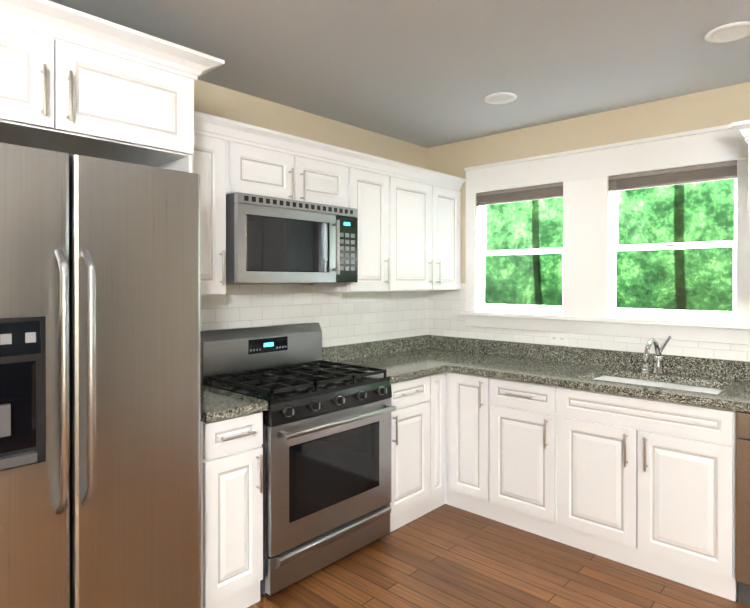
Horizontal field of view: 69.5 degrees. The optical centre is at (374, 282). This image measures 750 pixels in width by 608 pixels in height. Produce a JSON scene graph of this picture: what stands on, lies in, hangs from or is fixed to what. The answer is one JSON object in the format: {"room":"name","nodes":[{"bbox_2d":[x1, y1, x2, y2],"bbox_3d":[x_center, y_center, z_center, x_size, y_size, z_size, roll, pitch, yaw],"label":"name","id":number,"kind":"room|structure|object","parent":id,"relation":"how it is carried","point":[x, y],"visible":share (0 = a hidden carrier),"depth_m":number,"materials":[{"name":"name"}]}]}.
{"room":"kitchen","nodes":[
{"label":"kitchen","id":0,"kind":"room"},
{"bbox_2d":[194,79,426,346],"bbox_3d":[-1.391,0.184,2.453,0.158,2.500,5.500,0,0,43],"label":"wall","id":1,"kind":"structure","parent":0,"point":[342,318],"depth_m":3.43,"materials":[{"name":"beige paint"}]},
{"bbox_2d":[0,0,199,168],"bbox_3d":[-1.295,-0.696,1.981,0.628,0.388,1.038,0,0,43],"label":"upper cabinet","id":2,"kind":"object","parent":1,"relation":"attached to","point":[74,82],"depth_m":1.89,"materials":[{"name":"white paint"}]},
{"bbox_2d":[168,112,231,295],"bbox_3d":[-0.931,-0.357,2.606,0.321,0.836,0.301,0,0,43],"label":"upper cabinet","id":3,"kind":"object","parent":1,"relation":"attached to","point":[214,166],"depth_m":2.56,"materials":[{"name":"white paint"}]},
{"bbox_2d":[232,120,307,201],"bbox_3d":[-0.668,-0.606,2.893,0.321,0.340,0.469,0,0,43],"label":"upper cabinet","id":4,"kind":"object","parent":1,"relation":"attached to","point":[265,162],"depth_m":2.78,"materials":[{"name":"white paint"}]},
{"bbox_2d":[226,192,357,282],"bbox_3d":[-0.501,-0.215,2.977,0.438,0.430,0.814,0,0,43],"label":"microwave","id":5,"kind":"object","parent":4,"relation":"attached to","point":[274,240],"visible":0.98,"depth_m":2.78,"materials":[{"name":"grey metal"}]},
{"bbox_2d":[308,140,351,207],"bbox_3d":[-0.433,-0.606,3.149,0.321,0.340,0.467,0,0,43],"label":"upper cabinet","id":6,"kind":"object","parent":1,"relation":"attached to","point":[329,166],"depth_m":3.10,"materials":[{"name":"white paint"}]},
{"bbox_2d":[314,150,399,291],"bbox_3d":[-0.126,-0.359,3.485,0.321,0.836,0.430,0,0,43],"label":"upper cabinet","id":7,"kind":"object","parent":1,"relation":"attached to","point":[375,180],"depth_m":3.39,"materials":[{"name":"white paint"}]},
{"bbox_2d":[322,335,427,362],"bbox_3d":[-0.363,0.470,3.441,0.020,0.102,2.295,0,0,43],"label":"backsplash","id":8,"kind":"structure","parent":1,"relation":"attached to","point":[381,347],"depth_m":3.81,"materials":[{"name":"grey stone"}]},
{"bbox_2d":[400,163,439,290],"bbox_3d":[0.132,-0.360,3.767,0.321,0.836,0.586,0,0,43],"label":"upper cabinet","id":9,"kind":"object","parent":1,"relation":"attached to","point":[419,187],"depth_m":3.72,"materials":[{"name":"white paint"}]},
{"bbox_2d":[440,173,463,289],"bbox_3d":[0.392,-0.361,4.050,0.321,0.836,0.426,0,0,43],"label":"upper cabinet","id":10,"kind":"object","parent":1,"relation":"attached to","point":[450,186],"depth_m":4.00,"materials":[{"name":"white paint"}]},
{"bbox_2d":[49,0,749,147],"bbox_3d":[0.283,-1.111,0.914,4.700,0.100,5.500,0,0,43],"label":"ceiling","id":11,"kind":"structure","parent":0,"point":[428,73],"depth_m":2.52,"materials":[{"name":"grey paint"}]},
{"bbox_2d":[483,92,516,103],"bbox_3d":[0.725,-1.063,3.128,0.192,0.010,0.192,0,0,43],"label":"recessed light","id":12,"kind":"object","parent":11,"relation":"in","point":[501,98],"visible":0.96,"depth_m":3.11,"materials":[{"name":"white paint"}]},
{"bbox_2d":[704,21,749,42],"bbox_3d":[1.511,-1.060,2.299,0.192,0.010,0.192,0,0,43],"label":"recessed light","id":13,"kind":"object","parent":11,"relation":"in","point":[729,32],"visible":1,"depth_m":2.29,"materials":[{"name":"white paint"}]},
{"bbox_2d":[247,504,749,607],"bbox_3d":[0.283,1.489,0.923,4.700,0.100,5.500,0,0,43],"label":"floor","id":14,"kind":"structure","parent":0,"point":[446,556],"depth_m":2.63,"materials":[{"name":"brown wood"}]},
{"bbox_2d":[0,143,200,607],"bbox_3d":[-1.210,0.512,1.897,0.818,1.847,0.927,0,0,43],"label":"refrigerator","id":15,"kind":"object","parent":14,"relation":"on","point":[100,469],"visible":1,"depth_m":1.74,"materials":[{"name":"grey metal"}]},
{"bbox_2d":[200,411,262,607],"bbox_3d":[-0.822,1.000,2.510,0.619,0.869,0.300,0,0,43],"label":"base cabinet","id":16,"kind":"object","parent":14,"relation":"on","point":[231,449],"depth_m":2.29,"materials":[{"name":"white paint"}]},
{"bbox_2d":[200,384,267,422],"bbox_3d":[-0.812,0.544,2.500,0.645,0.040,0.300,0,0,43],"label":"countertop","id":17,"kind":"structure","parent":16,"relation":"on","point":[216,404],"depth_m":2.34,"materials":[{"name":"grey stone"}]},
{"bbox_2d":[200,322,395,595],"bbox_3d":[-0.396,0.844,2.884,0.702,1.178,0.814,0,0,43],"label":"range","id":18,"kind":"object","parent":14,"relation":"on","point":[326,445],"visible":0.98,"depth_m":2.70,"materials":[{"name":"grey metal"}]},
{"bbox_2d":[390,379,423,531],"bbox_3d":[-0.009,0.997,3.397,0.619,0.869,0.449,0,0,43],"label":"base cabinet","id":19,"kind":"object","parent":14,"relation":"on","point":[407,421],"depth_m":3.16,"materials":[{"name":"white paint"}]},
{"bbox_2d":[424,371,451,514],"bbox_3d":[0.181,0.996,3.548,0.694,0.869,0.245,0,0,43],"label":"base cabinet","id":20,"kind":"object","parent":14,"relation":"on","point":[438,385],"depth_m":3.39,"materials":[{"name":"white paint"}]},
{"bbox_2d":[452,371,499,521],"bbox_3d":[0.778,0.996,3.533,0.382,0.869,0.675,0,0,43],"label":"base cabinet","id":21,"kind":"object","parent":14,"relation":"on","point":[475,398],"depth_m":3.31,"materials":[{"name":"white paint"}]},
{"bbox_2d":[323,355,447,382],"bbox_3d":[0.034,0.541,3.423,0.645,0.040,0.549,0,0,43],"label":"countertop","id":22,"kind":"structure","parent":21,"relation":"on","point":[399,370],"depth_m":3.35,"materials":[{"name":"grey stone"}]},
{"bbox_2d":[500,375,595,545],"bbox_3d":[1.049,0.997,3.323,0.556,0.869,0.618,0,0,43],"label":"base cabinet","id":23,"kind":"object","parent":14,"relation":"on","point":[536,421],"depth_m":3.04,"materials":[{"name":"white paint"}]},
{"bbox_2d":[572,375,743,601],"bbox_3d":[1.480,0.998,2.928,0.887,0.869,0.618,0,0,43],"label":"base cabinet","id":24,"kind":"object","parent":14,"relation":"on","point":[628,458],"depth_m":2.63,"materials":[{"name":"white paint"}]},
{"bbox_2d":[388,347,749,412],"bbox_3d":[1.467,0.543,2.920,3.437,0.040,0.645,0,0,43],"label":"countertop","id":25,"kind":"structure","parent":24,"relation":"on","point":[735,396],"depth_m":3.03,"materials":[{"name":"grey stone"}]},
{"bbox_2d":[640,336,671,374],"bbox_3d":[1.562,0.413,3.008,0.100,0.220,0.291,0,0,43],"label":"faucet","id":26,"kind":"object","parent":25,"relation":"on","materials":[{"name":"silver metal"}]},
{"bbox_2d":[736,411,749,605],"bbox_3d":[2.000,1.003,2.385,0.604,0.862,0.661,0,0,43],"label":"dishwasher","id":27,"kind":"object","parent":14,"relation":"on","point":[743,499],"visible":0.83,"depth_m":2.37,"materials":[{"name":"grey metal"}]},
{"bbox_2d":[427,82,749,361],"bbox_3d":[2.143,0.183,2.837,4.550,2.500,0.158,0,0,43],"label":"wall","id":28,"kind":"structure","parent":0,"point":[726,105],"depth_m":3.47,"materials":[{"name":"beige paint"}]},
{"bbox_2d":[550,333,566,344],"bbox_3d":[1.213,0.372,3.578,0.118,0.072,0.007,0,0,43],"label":"outlet","id":29,"kind":"object","parent":28,"relation":"attached to","point":[558,338],"visible":1,"depth_m":3.58,"materials":[{"name":"white paint"}]},
{"bbox_2d":[428,335,749,382],"bbox_3d":[1.676,0.471,3.143,3.430,0.102,0.020,0,0,43],"label":"backsplash","id":30,"kind":"structure","parent":28,"relation":"attached to","point":[679,365],"depth_m":3.42,"materials":[{"name":"grey stone"}]},
{"bbox_2d":[461,124,749,344],"bbox_3d":[1.371,-0.263,3.501,1.808,1.182,0.190,0,0,43],"label":"window unit","id":31,"kind":"structure","parent":28,"relation":"in","point":[588,184],"depth_m":3.38,"materials":[{"name":"white paint"}]},
{"bbox_2d":[744,120,749,294],"bbox_3d":[2.251,-0.356,2.419,0.928,0.836,0.321,0,0,43],"label":"upper cabinet","id":32,"kind":"object","parent":28,"relation":"attached to","point":[747,122],"depth_m":2.63,"materials":[{"name":"white paint"}]},
{"label":"outside","id":33,"kind":"structure","parent":0,"visible":0},
{"bbox_2d":[485,179,733,311],"bbox_3d":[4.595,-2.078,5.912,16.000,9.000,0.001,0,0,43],"label":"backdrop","id":34,"kind":"structure","parent":33,"point":[639,223],"depth_m":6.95,"materials":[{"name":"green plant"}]}
]}

